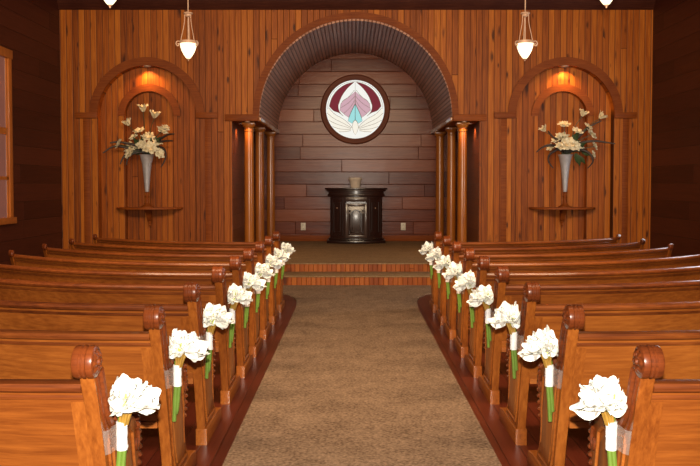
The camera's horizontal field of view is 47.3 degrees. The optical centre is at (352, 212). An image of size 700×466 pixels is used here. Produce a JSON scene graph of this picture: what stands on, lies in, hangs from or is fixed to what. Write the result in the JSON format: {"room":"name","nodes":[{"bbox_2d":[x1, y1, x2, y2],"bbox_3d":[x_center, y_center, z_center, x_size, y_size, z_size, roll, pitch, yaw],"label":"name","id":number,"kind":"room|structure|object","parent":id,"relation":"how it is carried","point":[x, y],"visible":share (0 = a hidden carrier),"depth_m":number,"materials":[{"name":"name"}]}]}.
{"room":"church","nodes":[
{"label":"church","id":0,"kind":"room"},
{"bbox_2d":[0,0,61,264],"bbox_3d":[-5.410,-1.086,5.165,0.120,4.950,19.600,0,2,0],"label":"wall","id":1,"kind":"structure","parent":0,"point":[30,29],"depth_m":13.44,"materials":[{"name":"brown wood"}]},
{"bbox_2d":[0,46,16,224],"bbox_3d":[-5.310,-1.156,11.767,0.080,2.690,1.480,0,2,0],"label":"window","id":2,"kind":"structure","parent":1,"relation":"in","point":[6,55],"depth_m":12.29,"materials":[{"name":"brown wood"}]},
{"bbox_2d":[264,53,446,234],"bbox_3d":[0.050,-1.445,18.311,4.740,4.750,0.100,0,2,0],"label":"wall","id":3,"kind":"structure","parent":0,"point":[309,160],"depth_m":18.27,"materials":[{"name":"brown wood"}]},
{"bbox_2d":[301,223,305,229],"bbox_3d":[-1.140,0.311,18.314,0.110,0.170,0.016,0,2,0],"label":"wall outlet","id":4,"kind":"object","parent":3,"relation":"attached to","point":[303,225],"visible":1,"depth_m":18.31,"materials":[{"name":"beige plastic"}]},
{"bbox_2d":[320,74,389,143],"bbox_3d":[0.050,-2.357,18.200,1.590,1.590,0.053,0,2,0],"label":"window","id":5,"kind":"structure","parent":3,"relation":"in","point":[355,108],"depth_m":18.19,"materials":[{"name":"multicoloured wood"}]},
{"bbox_2d":[264,235,445,240],"bbox_3d":[0.050,0.580,18.321,4.540,0.130,0.020,0,2,0],"label":"baseboard","id":6,"kind":"structure","parent":3,"relation":"attached to","point":[282,237],"depth_m":18.31,"materials":[{"name":"brown wood"}]},
{"bbox_2d":[401,223,405,229],"bbox_3d":[1.150,0.311,18.314,0.110,0.170,0.016,0,2,0],"label":"wall outlet","id":7,"kind":"object","parent":3,"relation":"attached to","point":[403,225],"visible":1,"depth_m":18.31,"materials":[{"name":"beige plastic"}]},
{"bbox_2d":[258,19,452,129],"bbox_3d":[0.050,-2.714,16.409,3.640,1.820,3.612,0,2,0],"label":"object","id":8,"kind":"structure","parent":0,"point":[390,43],"depth_m":16.00,"materials":[{"name":"brown wood"}]},
{"bbox_2d":[59,10,652,248],"bbox_3d":[0.060,-1.422,14.799,10.820,4.950,0.280,0,2,0],"label":"wall","id":9,"kind":"structure","parent":0,"point":[484,63],"depth_m":14.67,"materials":[{"name":"brown wood"}]},
{"bbox_2d":[75,112,217,242],"bbox_3d":[-3.770,-0.390,14.670,2.600,2.895,0.050,0,2,0],"label":"trim","id":10,"kind":"structure","parent":9,"relation":"attached to","point":[85,115],"depth_m":14.67,"materials":[{"name":"brown wood"}]},
{"bbox_2d":[89,57,203,114],"bbox_3d":[-3.770,-2.316,14.611,2.100,1.050,0.035,0,2,0],"label":"trim","id":11,"kind":"structure","parent":9,"relation":"attached to","point":[111,74],"depth_m":14.59,"materials":[{"name":"brown wood"}]},
{"bbox_2d":[118,84,180,115],"bbox_3d":[-3.770,-2.087,14.784,1.160,0.580,0.025,0,2,0],"label":"trim","id":12,"kind":"structure","parent":9,"relation":"attached to","point":[133,92],"depth_m":14.77,"materials":[{"name":"brown wood"}]},
{"bbox_2d":[116,207,182,225],"bbox_3d":[-3.770,0.078,14.662,1.230,0.360,0.420,0,2,0],"label":"niche shelf","id":13,"kind":"object","parent":9,"relation":"attached to","point":[148,211],"visible":0.99,"depth_m":14.59,"materials":[{"name":"brown wood"}]},
{"bbox_2d":[139,154,153,207],"bbox_3d":[-3.770,-0.584,14.639,0.270,0.965,0.270,0,2,0],"label":"vase","id":14,"kind":"object","parent":13,"relation":"on","point":[146,159],"visible":1,"depth_m":14.58,"materials":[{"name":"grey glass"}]},
{"bbox_2d":[103,104,174,166],"bbox_3d":[-3.873,-1.401,14.486,1.303,1.153,0.400,0,2,0],"label":"flower arrangement","id":15,"kind":"object","parent":14,"relation":"in","point":[150,147],"visible":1,"depth_m":14.48,"materials":[{"name":"beige plant"}]},
{"bbox_2d":[225,114,257,120],"bbox_3d":[-2.035,-1.742,14.638,0.610,0.120,0.080,0,2,0],"label":"trim","id":16,"kind":"structure","parent":9,"relation":"attached to","point":[228,117],"depth_m":14.60,"materials":[{"name":"brown wood"}]},
{"bbox_2d":[253,12,458,115],"bbox_3d":[0.050,-2.714,14.599,3.770,1.885,0.030,0,2,0],"label":"trim","id":17,"kind":"structure","parent":9,"relation":"attached to","point":[348,15],"depth_m":14.57,"materials":[{"name":"brown wood"}]},
{"bbox_2d":[57,0,655,9],"bbox_3d":[0.060,-3.794,14.516,10.820,0.190,0.120,0,2,0],"label":"trim","id":18,"kind":"structure","parent":9,"relation":"attached to","point":[62,4],"depth_m":14.49,"materials":[{"name":"brown wood"}]},
{"bbox_2d":[453,114,486,120],"bbox_3d":[2.135,-1.742,14.638,0.610,0.120,0.080,0,2,0],"label":"trim","id":19,"kind":"structure","parent":9,"relation":"attached to","point":[456,117],"depth_m":14.60,"materials":[{"name":"brown wood"}]},
{"bbox_2d":[531,84,593,115],"bbox_3d":[3.880,-2.087,14.784,1.160,0.580,0.025,0,2,0],"label":"trim","id":20,"kind":"structure","parent":9,"relation":"attached to","point":[578,92],"depth_m":14.77,"materials":[{"name":"brown wood"}]},
{"bbox_2d":[529,207,595,225],"bbox_3d":[3.880,0.078,14.662,1.230,0.360,0.420,0,2,0],"label":"niche shelf","id":21,"kind":"object","parent":9,"relation":"attached to","point":[563,211],"visible":1,"depth_m":14.59,"materials":[{"name":"brown wood"}]},
{"bbox_2d":[558,154,572,207],"bbox_3d":[3.880,-0.584,14.639,0.270,0.965,0.270,0,2,0],"label":"vase","id":22,"kind":"object","parent":21,"relation":"on","point":[565,159],"visible":1,"depth_m":14.58,"materials":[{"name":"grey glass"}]},
{"bbox_2d":[536,108,614,167],"bbox_3d":[4.018,-1.359,14.489,1.407,1.108,0.431,0,2,0],"label":"flower arrangement","id":23,"kind":"object","parent":22,"relation":"in","point":[565,144],"visible":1,"depth_m":14.49,"materials":[{"name":"beige plant"}]},
{"bbox_2d":[494,112,636,242],"bbox_3d":[3.880,-0.390,14.670,2.600,2.895,0.050,0,2,0],"label":"trim","id":24,"kind":"structure","parent":9,"relation":"attached to","point":[503,115],"depth_m":14.67,"materials":[{"name":"brown wood"}]},
{"bbox_2d":[508,57,622,114],"bbox_3d":[3.880,-2.316,14.611,2.100,1.050,0.035,0,2,0],"label":"trim","id":25,"kind":"structure","parent":9,"relation":"attached to","point":[599,73],"depth_m":14.59,"materials":[{"name":"brown wood"}]},
{"bbox_2d":[232,121,479,241],"bbox_3d":[0.050,-0.396,16.506,4.740,2.780,3.580,0,2,0],"label":"wall","id":26,"kind":"structure","parent":0,"point":[473,133],"depth_m":15.51,"materials":[{"name":"brown wood"}]},
{"bbox_2d":[258,117,278,133],"bbox_3d":[-1.705,-1.780,16.433,0.050,0.080,3.630,0,2,0],"label":"trim","id":27,"kind":"structure","parent":26,"relation":"attached to","point":[260,119],"depth_m":15.90,"materials":[{"name":"brown wood"}]},
{"bbox_2d":[431,117,452,133],"bbox_3d":[1.805,-1.780,16.433,0.050,0.080,3.630,0,2,0],"label":"trim","id":28,"kind":"structure","parent":26,"relation":"attached to","point":[449,120],"depth_m":15.94,"materials":[{"name":"brown wood"}]},
{"bbox_2d":[233,121,478,133],"bbox_3d":[0.050,-1.776,16.458,4.740,0.060,3.580,0,2,0],"label":"ceiling","id":29,"kind":"structure","parent":0,"point":[258,124],"depth_m":15.74,"materials":[{"name":"brown wood"}]},
{"bbox_2d":[283,277,430,284],"bbox_3d":[0.050,1.055,12.790,5.400,0.138,0.690,0,2,0],"label":"step","id":30,"kind":"structure","parent":0,"point":[286,280],"depth_m":12.44,"materials":[{"name":"brown wood"}]},
{"bbox_2d":[283,272,429,276],"bbox_3d":[0.050,0.981,12.780,5.400,0.012,0.705,0,2,0],"label":"carpet","id":31,"kind":"object","parent":30,"relation":"on","point":[286,274],"visible":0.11,"depth_m":12.70,"materials":[{"name":"brown carpet"}]},
{"bbox_2d":[284,264,429,271],"bbox_3d":[0.050,0.884,15.736,5.400,0.274,5.210,0,2,0],"label":"step","id":32,"kind":"structure","parent":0,"point":[288,267],"depth_m":13.13,"materials":[{"name":"brown wood"}]},
{"bbox_2d":[280,241,433,263],"bbox_3d":[0.050,0.742,15.708,5.400,0.012,5.195,0,2,0],"label":"carpet","id":33,"kind":"object","parent":32,"relation":"on","point":[306,252],"visible":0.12,"depth_m":15.01,"materials":[{"name":"brown carpet"}]},
{"bbox_2d":[242,122,255,241],"bbox_3d":[-1.940,-0.463,14.953,0.260,2.450,0.260,0,2,0],"label":"column","id":34,"kind":"structure","parent":33,"relation":"on","point":[248,126],"depth_m":14.88,"materials":[{"name":"brown wood"}]},
{"bbox_2d":[253,127,265,241],"bbox_3d":[-1.890,-0.507,16.212,0.260,2.450,0.260,0,2,0],"label":"column","id":35,"kind":"structure","parent":33,"relation":"on","point":[259,131],"depth_m":16.14,"materials":[{"name":"brown wood"}]},
{"bbox_2d":[265,132,276,241],"bbox_3d":[-1.810,-0.556,17.611,0.260,2.450,0.260,0,2,0],"label":"column","id":36,"kind":"structure","parent":33,"relation":"on","point":[270,138],"depth_m":17.54,"materials":[{"name":"brown wood"}]},
{"bbox_2d":[325,188,387,243],"bbox_3d":[0.070,0.054,17.760,1.376,1.220,0.745,0,2,0],"label":"pulpit","id":37,"kind":"object","parent":33,"relation":"on","point":[355,213],"visible":1,"depth_m":17.46,"materials":[{"name":"brown wood"}]},
{"bbox_2d":[349,177,361,187],"bbox_3d":[0.050,-0.661,17.508,0.296,0.228,0.296,0,2,0],"label":"planter","id":38,"kind":"object","parent":37,"relation":"on","point":[355,182],"visible":1,"depth_m":17.40,"materials":[{"name":"ceramic"}]},
{"bbox_2d":[433,132,445,242],"bbox_3d":[1.910,-0.556,17.611,0.260,2.450,0.260,0,2,0],"label":"column","id":39,"kind":"structure","parent":33,"relation":"on","point":[439,220],"depth_m":17.54,"materials":[{"name":"brown wood"}]},
{"bbox_2d":[445,127,457,241],"bbox_3d":[1.990,-0.507,16.212,0.260,2.450,0.260,0,2,0],"label":"column","id":40,"kind":"structure","parent":33,"relation":"on","point":[451,131],"depth_m":16.14,"materials":[{"name":"brown wood"}]},
{"bbox_2d":[455,122,469,241],"bbox_3d":[2.040,-0.463,14.953,0.260,2.450,0.260,0,2,0],"label":"column","id":41,"kind":"structure","parent":33,"relation":"on","point":[462,127],"depth_m":14.88,"materials":[{"name":"brown wood"}]},
{"bbox_2d":[139,293,590,465],"bbox_3d":[0.060,1.432,5.403,11.020,0.100,19.900,0,2,0],"label":"floor","id":42,"kind":"structure","parent":0,"point":[215,452],"depth_m":5.55,"materials":[{"name":"brown wood"}]},
{"bbox_2d":[0,345,141,465],"bbox_3d":[-2.178,0.938,3.500,2.985,1.021,1.017,1,2,20],"label":"pew","id":43,"kind":"object","parent":42,"relation":"on","point":[44,422],"visible":0.91,"depth_m":2.84,"materials":[{"name":"brown wood"}]},
{"bbox_2d":[108,373,160,465],"bbox_3d":[-0.792,0.812,2.938,0.190,0.458,0.217,0,2,0],"label":"bouquet","id":44,"kind":"object","parent":43,"relation":"attached to","point":[128,395],"visible":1,"depth_m":2.91,"materials":[{"name":"white plant"}]},
{"bbox_2d":[0,304,196,465],"bbox_3d":[-2.178,0.905,4.429,2.985,1.021,1.017,1,2,20],"label":"pew","id":45,"kind":"object","parent":42,"relation":"on","point":[24,354],"visible":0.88,"depth_m":3.78,"materials":[{"name":"brown wood"}]},
{"bbox_2d":[168,328,209,421],"bbox_3d":[-0.785,0.783,3.864,0.203,0.450,0.202,0,2,0],"label":"bouquet","id":46,"kind":"object","parent":45,"relation":"attached to","point":[182,344],"visible":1,"depth_m":3.85,"materials":[{"name":"white plant"}]},
{"bbox_2d":[0,282,221,444],"bbox_3d":[-2.178,0.875,5.289,2.985,1.021,1.017,1,2,20],"label":"pew","id":47,"kind":"object","parent":42,"relation":"on","point":[14,315],"visible":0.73,"depth_m":4.66,"materials":[{"name":"brown wood"}]},
{"bbox_2d":[202,303,234,378],"bbox_3d":[-0.789,0.754,4.714,0.196,0.449,0.205,0,2,0],"label":"bouquet","id":48,"kind":"object","parent":47,"relation":"attached to","point":[213,315],"visible":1,"depth_m":4.71,"materials":[{"name":"white plant"}]},
{"bbox_2d":[0,266,240,403],"bbox_3d":[-2.178,0.844,6.188,2.985,1.021,1.017,1,2,20],"label":"pew","id":49,"kind":"object","parent":42,"relation":"on","point":[10,289],"visible":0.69,"depth_m":5.59,"materials":[{"name":"brown wood"}]},
{"bbox_2d":[227,283,252,347],"bbox_3d":[-0.792,0.718,5.626,0.190,0.458,0.217,0,2,0],"label":"bouquet","id":50,"kind":"object","parent":49,"relation":"attached to","point":[236,294],"visible":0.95,"depth_m":5.60,"materials":[{"name":"white plant"}]},
{"bbox_2d":[0,256,252,377],"bbox_3d":[-2.178,0.817,6.968,2.985,1.021,1.017,1,2,20],"label":"pew","id":51,"kind":"object","parent":42,"relation":"on","point":[244,359],"visible":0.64,"depth_m":6.41,"materials":[{"name":"brown wood"}]},
{"bbox_2d":[243,271,266,327],"bbox_3d":[-0.785,0.695,6.402,0.203,0.450,0.202,0,2,0],"label":"bouquet","id":52,"kind":"object","parent":51,"relation":"attached to","point":[250,281],"visible":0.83,"depth_m":6.38,"materials":[{"name":"white plant"}]},
{"bbox_2d":[8,248,262,357],"bbox_3d":[-2.178,0.790,7.737,2.985,1.021,1.017,1,2,20],"label":"pew","id":53,"kind":"object","parent":42,"relation":"on","point":[255,342],"visible":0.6,"depth_m":7.21,"materials":[{"name":"brown wood"}]},
{"bbox_2d":[255,262,274,311],"bbox_3d":[-0.789,0.668,7.162,0.196,0.449,0.205,0,2,0],"label":"bouquet","id":54,"kind":"object","parent":53,"relation":"attached to","point":[263,270],"visible":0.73,"depth_m":7.14,"materials":[{"name":"white plant"}]},
{"bbox_2d":[42,241,271,339],"bbox_3d":[-2.178,0.760,8.587,2.985,1.021,1.017,1,2,20],"label":"pew","id":55,"kind":"object","parent":42,"relation":"on","point":[265,326],"visible":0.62,"depth_m":8.06,"materials":[{"name":"brown wood"}]},
{"bbox_2d":[265,254,282,298],"bbox_3d":[-0.792,0.634,8.024,0.190,0.458,0.217,0,2,0],"label":"bouquet","id":56,"kind":"object","parent":55,"relation":"attached to","point":[270,260],"visible":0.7,"depth_m":8.00,"materials":[{"name":"white plant"}]},
{"bbox_2d":[69,236,278,324],"bbox_3d":[-2.178,0.731,9.426,2.985,1.021,1.017,1,2,20],"label":"pew","id":57,"kind":"object","parent":42,"relation":"on","point":[273,312],"visible":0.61,"depth_m":8.91,"materials":[{"name":"brown wood"}]},
{"bbox_2d":[274,248,289,287],"bbox_3d":[-0.785,0.609,8.860,0.203,0.450,0.202,0,2,0],"label":"bouquet","id":58,"kind":"object","parent":57,"relation":"attached to","point":[281,254],"visible":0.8,"depth_m":8.84,"materials":[{"name":"white plant"}]},
{"bbox_2d":[93,231,284,312],"bbox_3d":[-2.178,0.701,10.296,2.985,1.021,1.017,1,2,20],"label":"pew","id":59,"kind":"object","parent":42,"relation":"on","point":[280,303],"visible":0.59,"depth_m":9.77,"materials":[{"name":"brown wood"}]},
{"bbox_2d":[281,242,294,278],"bbox_3d":[-0.789,0.579,9.720,0.196,0.449,0.205,0,2,0],"label":"bouquet","id":60,"kind":"object","parent":59,"relation":"attached to","point":[287,247],"visible":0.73,"depth_m":9.72,"materials":[{"name":"white plant"}]},
{"bbox_2d":[222,285,501,465],"bbox_3d":[0.050,1.373,5.501,5.400,0.012,13.900,0,2,0],"label":"carpet","id":61,"kind":"object","parent":42,"relation":"on","point":[357,375],"visible":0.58,"depth_m":5.98,"materials":[{"name":"brown carpet"}]},
{"bbox_2d":[429,231,620,312],"bbox_3d":[2.278,0.701,10.296,2.985,1.021,1.017,-1,2,-20],"label":"pew","id":62,"kind":"object","parent":42,"relation":"on","point":[433,303],"visible":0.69,"depth_m":9.77,"materials":[{"name":"brown wood"}]},
{"bbox_2d":[419,241,432,278],"bbox_3d":[0.893,0.573,9.725,0.187,0.460,0.213,0,2,0],"label":"bouquet","id":63,"kind":"object","parent":62,"relation":"attached to","point":[426,248],"visible":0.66,"depth_m":9.71,"materials":[{"name":"white plant"}]},
{"bbox_2d":[435,236,644,324],"bbox_3d":[2.278,0.731,9.426,2.985,1.021,1.017,-1,2,-20],"label":"pew","id":64,"kind":"object","parent":42,"relation":"on","point":[440,315],"visible":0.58,"depth_m":8.90,"materials":[{"name":"brown wood"}]},
{"bbox_2d":[425,246,440,287],"bbox_3d":[0.892,0.600,8.857,0.189,0.468,0.209,0,2,0],"label":"bouquet","id":65,"kind":"object","parent":64,"relation":"attached to","point":[435,253],"visible":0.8,"depth_m":8.84,"materials":[{"name":"white plant"}]},
{"bbox_2d":[443,241,672,339],"bbox_3d":[2.278,0.760,8.587,2.985,1.021,1.017,-1,2,-20],"label":"pew","id":66,"kind":"object","parent":42,"relation":"on","point":[449,327],"visible":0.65,"depth_m":8.06,"materials":[{"name":"brown wood"}]},
{"bbox_2d":[433,255,450,298],"bbox_3d":[0.893,0.642,8.019,0.187,0.443,0.201,0,2,0],"label":"bouquet","id":67,"kind":"object","parent":66,"relation":"attached to","point":[444,261],"visible":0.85,"depth_m":8.00,"materials":[{"name":"white plant"}]},
{"bbox_2d":[453,248,699,357],"bbox_3d":[2.278,0.790,7.737,2.985,1.021,1.017,-1,2,-20],"label":"pew","id":68,"kind":"object","parent":42,"relation":"on","point":[460,343],"visible":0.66,"depth_m":7.20,"materials":[{"name":"brown wood"}]},
{"bbox_2d":[442,261,462,311],"bbox_3d":[0.893,0.663,7.166,0.187,0.460,0.213,0,2,0],"label":"bouquet","id":69,"kind":"object","parent":68,"relation":"attached to","point":[454,269],"visible":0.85,"depth_m":7.15,"materials":[{"name":"white plant"}]},
{"bbox_2d":[464,256,699,377],"bbox_3d":[2.278,0.817,6.968,2.985,1.021,1.017,-1,2,-20],"label":"pew","id":70,"kind":"object","parent":42,"relation":"on","point":[472,360],"visible":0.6,"depth_m":6.39,"materials":[{"name":"brown wood"}]},
{"bbox_2d":[453,270,475,327],"bbox_3d":[0.892,0.686,6.398,0.189,0.468,0.209,0,2,0],"label":"bouquet","id":71,"kind":"object","parent":70,"relation":"attached to","point":[467,281],"visible":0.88,"depth_m":6.38,"materials":[{"name":"white plant"}]},
{"bbox_2d":[478,266,699,403],"bbox_3d":[2.278,0.844,6.188,2.985,1.021,1.017,-1,2,-20],"label":"pew","id":72,"kind":"object","parent":42,"relation":"on","point":[673,291],"visible":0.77,"depth_m":5.58,"materials":[{"name":"brown wood"}]},
{"bbox_2d":[467,285,493,347],"bbox_3d":[0.893,0.725,5.620,0.187,0.443,0.201,0,2,0],"label":"bouquet","id":73,"kind":"object","parent":72,"relation":"attached to","point":[483,295],"visible":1,"depth_m":5.60,"materials":[{"name":"white petal"},{"name":"green plant stem"},{"name":"white ribbon fabric"}]},
{"bbox_2d":[499,282,699,444],"bbox_3d":[2.278,0.875,5.289,2.985,1.021,1.017,-1,2,-20],"label":"pew","id":74,"kind":"object","parent":42,"relation":"on","point":[664,316],"visible":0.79,"depth_m":4.65,"materials":[{"name":"brown wood"}]},
{"bbox_2d":[487,301,519,378],"bbox_3d":[0.893,0.748,4.718,0.187,0.460,0.213,0,2,0],"label":"bouquet","id":75,"kind":"object","parent":74,"relation":"attached to","point":[507,313],"visible":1,"depth_m":4.71,"materials":[{"name":"white plant"}]},
{"bbox_2d":[527,304,699,465],"bbox_3d":[2.278,0.905,4.429,2.985,1.021,1.017,-1,2,-20],"label":"pew","id":76,"kind":"object","parent":42,"relation":"on","point":[582,355],"visible":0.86,"depth_m":3.78,"materials":[{"name":"brown wood"}]},
{"bbox_2d":[518,325,558,421],"bbox_3d":[0.892,0.775,3.860,0.189,0.468,0.209,0,2,0],"label":"bouquet","id":77,"kind":"object","parent":76,"relation":"attached to","point":[544,343],"visible":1,"depth_m":3.85,"materials":[{"name":"white plant"}]},
{"bbox_2d":[587,345,699,465],"bbox_3d":[2.278,0.938,3.500,2.985,1.021,1.017,-1,2,-20],"label":"pew","id":78,"kind":"object","parent":42,"relation":"on","point":[660,424],"visible":0.93,"depth_m":2.84,"materials":[{"name":"brown wood"}]},
{"bbox_2d":[569,375,627,465],"bbox_3d":[0.893,0.819,2.932,0.187,0.443,0.201,0,2,0],"label":"bouquet","id":79,"kind":"object","parent":78,"relation":"attached to","point":[602,395],"visible":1,"depth_m":2.91,"materials":[{"name":"white plant"}]},
{"bbox_2d":[650,0,699,256],"bbox_3d":[5.530,-1.086,5.165,0.120,4.950,19.600,0,2,0],"label":"wall","id":80,"kind":"structure","parent":0,"point":[675,138],"depth_m":13.53,"materials":[{"name":"brown wood"}]},
{"bbox_3d":[0.060,-3.609,5.077,11.020,0.100,19.600,0,2,0],"label":"ceiling","id":81,"kind":"structure","parent":0,"visible":0},
{"bbox_2d":[104,0,115,7],"bbox_3d":[-2.350,-2.815,7.734,0.313,1.674,0.307,0,2,0],"label":"pendant lamp","id":82,"kind":"object","parent":81,"relation":"hanging from","point":[109,3],"visible":1,"depth_m":7.71,"materials":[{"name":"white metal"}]},
{"bbox_2d":[175,0,198,60],"bbox_3d":[-2.270,-2.930,11.032,0.313,1.674,0.307,0,2,0],"label":"pendant lamp","id":83,"kind":"object","parent":81,"relation":"hanging from","point":[188,47],"visible":1,"depth_m":10.97,"materials":[{"name":"white glass"}]},
{"bbox_2d":[515,0,537,60],"bbox_3d":[2.370,-2.930,11.032,0.313,1.674,0.307,0,2,0],"label":"pendant lamp","id":84,"kind":"object","parent":81,"relation":"hanging from","point":[524,46],"visible":1,"depth_m":10.97,"materials":[{"name":"white glass"}]},
{"bbox_2d":[600,0,611,7],"bbox_3d":[2.450,-2.815,7.734,0.313,1.674,0.307,0,2,0],"label":"pendant lamp","id":85,"kind":"object","parent":81,"relation":"hanging from","point":[605,3],"visible":1,"depth_m":7.71,"materials":[{"name":"white glass"}]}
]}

